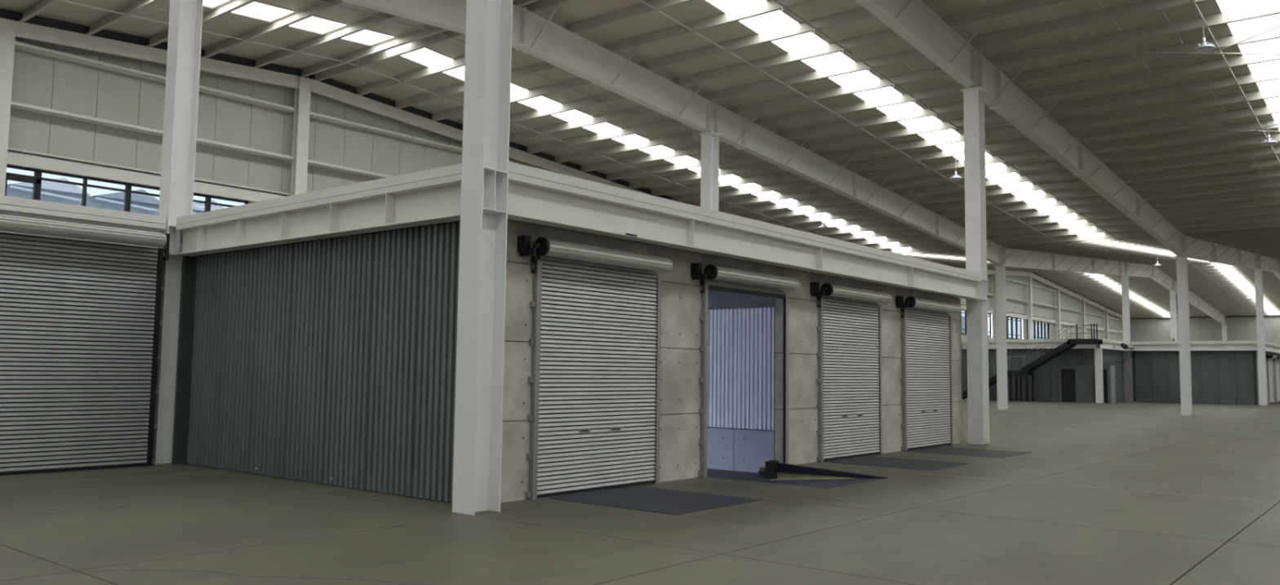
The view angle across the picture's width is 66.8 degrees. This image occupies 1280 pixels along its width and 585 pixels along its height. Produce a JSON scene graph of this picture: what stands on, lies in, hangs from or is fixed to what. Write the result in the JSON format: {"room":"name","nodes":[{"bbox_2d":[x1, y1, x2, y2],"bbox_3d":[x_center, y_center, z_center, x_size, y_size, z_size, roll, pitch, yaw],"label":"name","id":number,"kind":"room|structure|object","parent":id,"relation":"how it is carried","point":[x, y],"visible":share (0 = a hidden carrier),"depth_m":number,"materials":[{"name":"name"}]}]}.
{"room":"distribution center","nodes":[
{"label":"distribution center","id":0,"kind":"room"},
{"bbox_2d":[163,233,169,261],"bbox_3d":[-15.604,0.048,6.375,0.550,3.720,24.435,-3,-6,39],"label":"wall","id":1,"kind":"structure","parent":0,"point":[166,249],"depth_m":15.73,"materials":[{"name":"grey"}]},
{"bbox_2d":[0,214,166,475],"bbox_3d":[-8.966,0.756,13.854,0.376,3.689,4.330,-3,-6,39],"label":"roller shutter","id":2,"kind":"object","parent":1,"relation":"attached to","point":[80,304],"visible":1,"depth_m":14.63,"materials":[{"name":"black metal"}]},
{"bbox_2d":[171,221,460,502],"bbox_3d":[-8.245,1.663,16.577,16.614,4.500,0.330,-3,-6,39],"label":"wall","id":3,"kind":"structure","parent":0,"point":[332,361],"depth_m":13.39,"materials":[{"name":"grey metal"}]},
{"bbox_2d":[0,8,1123,342],"bbox_3d":[10.454,0.895,52.462,0.500,10.150,128.800,-3,-6,39],"label":"wall","id":4,"kind":"structure","parent":0,"point":[82,104],"depth_m":26.39,"materials":[{"name":"metal"}]},
{"bbox_2d":[4,164,248,215],"bbox_3d":[-12.711,-1.891,24.426,0.130,1.670,5.950,-3,-6,39],"label":"window","id":5,"kind":"structure","parent":4,"relation":"in","point":[20,182],"depth_m":23.67,"materials":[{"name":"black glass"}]},
{"bbox_2d":[960,309,991,337],"bbox_3d":[23.878,2.198,68.983,0.110,1.670,5.850,-3,-6,39],"label":"window","id":6,"kind":"structure","parent":4,"relation":"in","point":[963,313],"depth_m":67.38,"materials":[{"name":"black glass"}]},
{"bbox_2d":[991,314,1022,339],"bbox_3d":[28.010,2.660,74.012,0.110,1.670,6.300,-3,-6,39],"label":"window","id":7,"kind":"structure","parent":4,"relation":"in","point":[1014,325],"depth_m":75.03,"materials":[{"name":"clear glass"}]},
{"bbox_2d":[1026,320,1048,339],"bbox_3d":[32.679,3.182,79.696,0.110,1.670,5.450,-3,-6,39],"label":"window","id":8,"kind":"structure","parent":4,"relation":"in","point":[1040,329],"depth_m":79.98,"materials":[{"name":"clear glass"}]},
{"bbox_2d":[0,0,1279,318],"bbox_3d":[31.186,-4.069,35.887,54.296,2.480,128.800,-3,-6,39],"label":"ceiling","id":9,"kind":"structure","parent":0,"point":[1195,125],"depth_m":27.82,"materials":[{"name":"white metal"}]},
{"bbox_2d":[339,0,1226,324],"bbox_3d":[20.412,-2.518,49.915,1.210,3.095,120.000,-3,-6,39],"label":"girder","id":10,"kind":"object","parent":9,"relation":"attached to","point":[535,35],"visible":0.92,"depth_m":28.77,"materials":[{"name":"white metal"}]},
{"bbox_2d":[818,217,827,229],"bbox_3d":[8.041,-3.047,42.611,0.404,0.492,0.410,-3,-6,39],"label":"hanging lamp","id":11,"kind":"object","parent":9,"relation":"hanging from","point":[822,227],"visible":1,"depth_m":42.52,"materials":[{"name":"grey metal"}]},
{"bbox_2d":[949,158,962,181],"bbox_3d":[10.557,-4.128,32.470,0.404,0.739,0.410,-3,-6,39],"label":"hanging lamp","id":12,"kind":"object","parent":9,"relation":"hanging from","point":[956,177],"visible":1,"depth_m":32.38,"materials":[{"name":"grey metal"}]},
{"bbox_2d":[1039,209,1050,217],"bbox_3d":[16.166,-3.175,38.802,0.404,0.348,0.410,-3,-6,39],"label":"hanging lamp","id":13,"kind":"object","parent":9,"relation":"hanging from","point":[1044,215],"visible":1,"depth_m":38.71,"materials":[{"name":"grey metal"}]},
{"bbox_2d":[1153,261,1161,266],"bbox_3d":[29.261,-1.871,54.911,0.404,0.791,0.410,-3,-6,39],"label":"lamp","id":14,"kind":"object","parent":9,"relation":"hanging from","point":[1157,264],"visible":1,"depth_m":54.84,"materials":[{"name":"grey metal"}]},
{"bbox_2d":[1193,21,1215,53],"bbox_3d":[12.201,-5.575,21.016,0.404,0.699,0.410,-3,-6,39],"label":"lamp","id":15,"kind":"object","parent":9,"relation":"hanging from","point":[1203,47],"visible":1,"depth_m":20.93,"materials":[{"name":"grey metal"}]},
{"bbox_2d":[1196,42,1211,46],"bbox_3d":[12.198,-5.347,20.997,0.267,0.084,0.267,-1,-5,17],"label":"lampshade","id":16,"kind":"object","parent":15,"relation":"in","point":[1204,44],"depth_m":20.90,"materials":[{"name":"grey metal"}]},
{"bbox_2d":[1260,120,1277,146],"bbox_3d":[17.565,-4.467,27.133,0.404,0.698,0.410,-3,-6,39],"label":"lamp","id":17,"kind":"object","parent":9,"relation":"hanging from","point":[1268,142],"visible":1,"depth_m":27.05,"materials":[{"name":"grey metal"}]},
{"bbox_2d":[1262,138,1275,142],"bbox_3d":[17.562,-4.239,27.115,0.267,0.084,0.267,-1,-5,17],"label":"lampshade","id":18,"kind":"object","parent":17,"relation":"in","point":[1268,140],"depth_m":27.03,"materials":[{"name":"grey"}]},
{"bbox_2d":[0,398,1279,584],"bbox_3d":[31.064,5.011,35.155,54.300,0.301,128.800,-3,-6,39],"label":"floor","id":19,"kind":"structure","parent":0,"point":[1119,493],"depth_m":10.15,"materials":[{"name":"grey concrete"}]},
{"bbox_2d":[152,0,203,465],"bbox_3d":[-7.708,-1.449,16.136,0.465,8.485,0.510,-3,-6,39],"label":"steel column","id":20,"kind":"structure","parent":19,"relation":"on","point":[185,16],"depth_m":16.13,"materials":[{"name":"white metal"}]},
{"bbox_2d":[452,0,512,515],"bbox_3d":[-1.783,-1.766,11.245,0.465,8.485,0.510,-3,-6,39],"label":"steel column","id":21,"kind":"structure","parent":19,"relation":"on","point":[480,348],"depth_m":11.09,"materials":[{"name":"white metal"}]},
{"bbox_2d":[548,486,761,515],"bbox_3d":[0.187,2.761,12.190,2.040,0.346,1.820,-3,-6,39],"label":"dock leveller","id":22,"kind":"object","parent":19,"relation":"on","point":[673,502],"visible":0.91,"depth_m":12.10,"materials":[{"name":"grey metal"}]},
{"bbox_2d":[751,460,888,488],"bbox_3d":[2.302,3.082,15.028,2.380,0.740,1.940,-3,-6,39],"label":"dock leveller","id":23,"kind":"object","parent":19,"relation":"on","point":[778,473],"visible":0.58,"depth_m":15.68,"materials":[{"name":"metal"}]},
{"bbox_2d":[826,456,968,470],"bbox_3d":[4.676,3.264,17.654,2.040,0.344,1.840,-3,-6,39],"label":"dock leveller","id":24,"kind":"object","parent":19,"relation":"on","point":[910,464],"visible":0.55,"depth_m":17.57,"materials":[{"name":"grey metal"}]},
{"bbox_2d":[907,447,1031,457],"bbox_3d":[6.889,3.511,20.348,2.040,0.344,1.850,-3,-6,39],"label":"dock leveller","id":25,"kind":"object","parent":19,"relation":"on","point":[947,451],"visible":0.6,"depth_m":20.27,"materials":[{"name":"grey metal"}]},
{"bbox_2d":[960,86,989,444],"bbox_3d":[8.032,-0.670,23.192,0.465,8.486,0.510,-3,-6,39],"label":"steel column","id":26,"kind":"structure","parent":19,"relation":"on","point":[977,348],"depth_m":23.10,"materials":[{"name":"white metal"}]},
{"bbox_2d":[993,265,1008,409],"bbox_3d":[17.329,2.142,46.564,0.465,6.895,0.510,-3,-6,39],"label":"steel column","id":27,"kind":"structure","parent":19,"relation":"on","point":[1000,270],"depth_m":46.47,"materials":[{"name":"white metal"}]},
{"bbox_2d":[961,324,1102,401],"bbox_3d":[24.773,4.585,62.352,8.960,4.932,1.200,-3,-6,39],"label":"staircase","id":28,"kind":"structure","parent":19,"relation":"on","point":[1027,371],"depth_m":61.65,"materials":[{"name":"black metal"}]},
{"bbox_2d":[1057,364,1115,403],"bbox_3d":[28.236,5.759,61.430,3.150,2.370,0.970,-3,-6,39],"label":"booth","id":29,"kind":"object","parent":19,"relation":"on","point":[1077,384],"visible":0.95,"depth_m":61.10,"materials":[{"name":"black metal"}]},
{"bbox_2d":[1094,348,1103,403],"bbox_3d":[28.503,5.165,60.305,0.365,3.380,0.390,-3,-6,39],"label":"steel column","id":30,"kind":"structure","parent":19,"relation":"on","point":[1098,352],"depth_m":60.18,"materials":[{"name":"white paint"}]},
{"bbox_2d":[1120,275,1130,351],"bbox_3d":[32.789,3.087,65.434,0.465,8.462,0.510,-3,-6,39],"label":"steel column","id":31,"kind":"structure","parent":19,"relation":"on","point":[1125,279],"depth_m":65.47,"materials":[{"name":"white metal"}]},
{"bbox_2d":[1174,255,1192,416],"bbox_3d":[23.566,1.862,42.051,0.465,6.891,0.510,-3,-6,39],"label":"steel column","id":32,"kind":"structure","parent":19,"relation":"on","point":[1181,261],"depth_m":41.93,"materials":[{"name":"white metal"}]},
{"bbox_2d":[854,0,1279,279],"bbox_3d":[30.162,-2.407,49.680,1.210,3.095,108.000,-3,-6,39],"label":"girder","id":33,"kind":"object","parent":32,"relation":"on","point":[913,21],"visible":1,"depth_m":26.76,"materials":[{"name":"white metal"}]},
{"bbox_2d":[1253,269,1267,405],"bbox_3d":[38.677,2.769,60.497,0.465,8.456,0.510,-3,-6,39],"label":"steel column","id":34,"kind":"structure","parent":19,"relation":"on","point":[1258,273],"depth_m":60.36,"materials":[{"name":"white metal"}]},
{"bbox_2d":[500,219,962,502],"bbox_3d":[2.796,1.322,17.373,0.206,3.440,15.158,-3,-6,39],"label":"wall","id":35,"kind":"structure","parent":0,"point":[680,418],"depth_m":14.74,"materials":[{"name":"concrete"}]},
{"bbox_2d":[516,235,672,499],"bbox_3d":[-0.496,1.013,12.917,0.369,3.250,2.870,-3,-6,39],"label":"roller shutter","id":36,"kind":"object","parent":35,"relation":"attached to","point":[595,380],"visible":1,"depth_m":12.94,"materials":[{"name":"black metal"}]},
{"bbox_2d":[508,219,955,306],"bbox_3d":[-11.249,-1.155,13.004,16.710,0.460,40.000,-3,-6,39],"label":"mezzanine slab","id":37,"kind":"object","parent":35,"relation":"on","point":[716,299],"visible":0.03,"depth_m":23.89,"materials":[{"name":"concrete"}]},
{"bbox_2d":[0,17,16,195],"bbox_3d":[-14.466,-3.456,21.865,0.242,5.470,0.360,-3,-6,39],"label":"wall post","id":38,"kind":"object","parent":37,"relation":"on","point":[7,28],"visible":0.87,"depth_m":21.92,"materials":[{"name":"white metal"}]},
{"bbox_2d":[0,195,165,248],"bbox_3d":[-11.627,-1.346,11.257,0.270,0.620,12.000,-3,-6,39],"label":"beam","id":39,"kind":"structure","parent":37,"relation":"attached to","point":[9,206],"depth_m":14.85,"materials":[{"name":"white metal"}]},
{"bbox_2d":[290,76,311,195],"bbox_3d":[-9.714,-3.172,27.666,0.242,5.966,0.360,-3,-6,39],"label":"wall post","id":40,"kind":"object","parent":37,"relation":"on","point":[302,96],"visible":0.64,"depth_m":27.70,"materials":[{"name":"white metal"}]},
{"bbox_2d":[173,163,462,256],"bbox_3d":[-4.694,-1.059,13.663,7.255,0.620,0.270,-3,-6,39],"label":"beam","id":41,"kind":"structure","parent":37,"relation":"attached to","point":[432,196],"depth_m":13.13,"materials":[{"name":"white paint"}]},
{"bbox_2d":[698,131,721,211],"bbox_3d":[2.011,-2.307,28.094,0.465,4.611,0.510,-3,-6,39],"label":"steel column","id":42,"kind":"structure","parent":37,"relation":"on","point":[709,170],"depth_m":28.13,"materials":[{"name":"white metal"}]},
{"bbox_2d":[507,161,981,300],"bbox_3d":[3.156,-0.674,17.144,0.274,0.620,15.110,-3,-6,39],"label":"beam","id":43,"kind":"structure","parent":37,"relation":"attached to","point":[536,196],"depth_m":14.40,"materials":[{"name":"white paint"}]},
{"bbox_2d":[690,262,799,477],"bbox_3d":[1.790,1.268,15.700,0.369,3.250,2.830,-3,-6,39],"label":"roller shutter","id":44,"kind":"object","parent":35,"relation":"attached to","point":[713,273],"visible":1,"depth_m":15.34,"materials":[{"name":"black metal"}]},
{"bbox_2d":[809,282,892,462],"bbox_3d":[4.111,1.528,18.525,0.369,3.250,2.840,-3,-6,39],"label":"roller shutter","id":45,"kind":"object","parent":35,"relation":"attached to","point":[849,328],"visible":1,"depth_m":18.58,"materials":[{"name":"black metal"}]},
{"bbox_2d":[895,295,961,451],"bbox_3d":[6.425,1.786,21.342,0.369,3.250,2.930,-3,-6,39],"label":"roller shutter","id":46,"kind":"object","parent":35,"relation":"attached to","point":[926,380],"visible":1,"depth_m":21.39,"materials":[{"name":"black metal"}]},
{"bbox_2d":[706,468,758,481],"bbox_3d":[-3.799,4.504,22.323,16.600,0.120,14.800,-3,-6,39],"label":"floor","id":47,"kind":"structure","parent":0,"point":[717,473],"depth_m":25.41,"materials":[{"name":"grey concrete"}]},
{"bbox_2d":[698,304,901,480],"bbox_3d":[-3.192,2.189,22.322,17.330,4.550,15.000,-3,-6,39],"label":"wall","id":48,"kind":"structure","parent":0,"point":[740,423],"depth_m":26.56,"materials":[{"name":"metal"}]},
{"bbox_2d":[961,348,1124,401],"bbox_3d":[27.335,5.603,65.876,8.950,3.375,6.280,-3,-6,39],"label":"wall","id":49,"kind":"structure","parent":0,"point":[1046,376],"depth_m":63.41,"materials":[{"name":"grey metal"}]},
{"bbox_2d":[1122,351,1257,404],"bbox_3d":[35.600,5.426,63.111,7.550,3.500,0.800,-3,-6,39],"label":"wall","id":50,"kind":"structure","parent":0,"point":[1217,377],"depth_m":62.93,"materials":[{"name":"grey metal"}]},
{"bbox_2d":[1129,315,1279,395],"bbox_3d":[71.955,5.350,84.968,54.000,8.138,0.420,-3,-6,39],"label":"wall","id":51,"kind":"structure","parent":0,"point":[1239,328],"depth_m":97.42,"materials":[{"name":"metal"}]},
{"bbox_2d":[1255,351,1279,404],"bbox_3d":[43.635,5.884,67.088,0.206,3.440,15.158,-3,-6,39],"label":"wall","id":52,"kind":"structure","parent":0,"point":[1256,352],"depth_m":64.35,"materials":[{"name":"concrete"}]},
{"bbox_2d":[961,342,1278,359],"bbox_3d":[42.914,4.869,78.782,16.510,0.430,45.960,-3,-6,39],"label":"mezzanine slab","id":53,"kind":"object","parent":52,"relation":"on","point":[1097,345],"visible":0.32,"depth_m":65.53,"materials":[{"name":"concrete"}]},
{"bbox_2d":[992,275,995,339],"bbox_3d":[26.088,1.085,71.233,0.242,5.451,0.360,-3,-6,39],"label":"wall post","id":54,"kind":"object","parent":53,"relation":"on","point":[993,276],"visible":0.33,"depth_m":71.24,"materials":[{"name":"white metal"}]},
{"bbox_2d":[961,338,1096,349],"bbox_3d":[25.238,3.362,63.425,8.485,0.620,0.270,-3,-6,39],"label":"beam","id":55,"kind":"structure","parent":53,"relation":"attached to","point":[1011,344],"depth_m":63.22,"materials":[{"name":"metal"}]},
{"bbox_2d":[1026,272,1032,339],"bbox_3d":[31.031,1.380,77.265,0.242,5.966,0.360,-3,-6,39],"label":"wall post","id":56,"kind":"object","parent":53,"relation":"on","point":[1028,278],"visible":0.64,"depth_m":77.24,"materials":[{"name":"white metal"}]},
{"bbox_2d":[1055,285,1061,338],"bbox_3d":[35.776,2.143,83.027,0.242,5.500,0.360,-3,-6,39],"label":"wall post","id":57,"kind":"object","parent":53,"relation":"on","point":[1058,292],"visible":0.64,"depth_m":83.03,"materials":[{"name":"white metal"}]},
{"bbox_2d":[1080,297,1085,338],"bbox_3d":[40.585,2.930,88.865,0.242,4.998,0.360,-3,-6,39],"label":"wall post","id":58,"kind":"object","parent":53,"relation":"on","point":[1082,303],"visible":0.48,"depth_m":88.89,"materials":[{"name":"white metal"}]},
{"bbox_2d":[1104,308,1108,339],"bbox_3d":[45.647,3.760,95.010,0.242,4.470,0.360,-3,-6,39],"label":"wall post","id":59,"kind":"object","parent":53,"relation":"on","point":[1106,322],"visible":0.64,"depth_m":95.03,"materials":[{"name":"white metal"}]},
{"bbox_2d":[1099,338,1126,351],"bbox_3d":[30.640,3.397,62.961,0.270,0.620,6.100,-3,-6,39],"label":"beam","id":60,"kind":"structure","parent":53,"relation":"attached to","point":[1111,344],"depth_m":62.70,"materials":[{"name":"white metal"}]},
{"bbox_2d":[1120,343,1134,349],"bbox_3d":[31.983,3.576,63.969,0.620,0.370,2.780,-3,-6,39],"label":"roller shutter","id":61,"kind":"object","parent":60,"relation":"attached to","point":[1124,346],"visible":1,"depth_m":63.30,"materials":[{"name":"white metal"}]},
{"bbox_2d":[1168,290,1177,343],"bbox_3d":[42.503,2.196,77.386,0.465,4.622,0.510,-3,-6,39],"label":"steel column","id":62,"kind":"structure","parent":53,"relation":"on","point":[1172,294],"depth_m":77.29,"materials":[{"name":"white metal"}]},
{"bbox_2d":[1128,340,1257,351],"bbox_3d":[35.751,3.464,62.953,7.325,0.620,0.270,-3,-6,39],"label":"beam","id":63,"kind":"structure","parent":53,"relation":"attached to","point":[1245,345],"depth_m":62.55,"materials":[{"name":"white metal"}]},
{"bbox_2d":[1222,324,1226,341],"bbox_3d":[57.689,4.683,95.821,0.465,3.038,0.510,-3,-6,39],"label":"steel column","id":64,"kind":"structure","parent":53,"relation":"on","point":[1224,326],"depth_m":95.75,"materials":[{"name":"white metal"}]},
{"bbox_2d":[1265,341,1279,354],"bbox_3d":[43.677,3.854,66.474,0.270,0.620,15.310,-3,-6,39],"label":"beam","id":65,"kind":"structure","parent":53,"relation":"attached to","point":[1270,347],"depth_m":63.61,"materials":[{"name":"white metal"}]},
{"bbox_2d":[1266,354,1277,404],"bbox_3d":[42.614,5.829,65.395,0.369,3.250,2.780,-3,-6,39],"label":"roller shutter","id":66,"kind":"object","parent":52,"relation":"attached to","point":[1269,358],"visible":1,"depth_m":65.39,"materials":[{"name":"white metal"}]},
{"bbox_2d":[1267,358,1274,402],"bbox_3d":[42.593,5.919,65.592,0.040,3.002,2.350,-3,-6,39],"label":"curtain","id":67,"kind":"object","parent":66,"relation":"hanging from","point":[1270,366],"depth_m":65.53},
{"bbox_2d":[1273,355,1279,402],"bbox_3d":[44.935,6.089,68.220,0.369,3.250,2.790,-3,-6,39],"label":"roller shutter","id":68,"kind":"object","parent":52,"relation":"attached to","point":[1277,362],"visible":0.91,"depth_m":68.21,"materials":[{"name":"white metal"}]},
{"bbox_2d":[1275,359,1279,401],"bbox_3d":[44.914,6.178,68.417,0.040,3.002,2.360,-3,-6,39],"label":"curtain","id":69,"kind":"object","parent":68,"relation":"hanging from","point":[1277,361],"depth_m":68.33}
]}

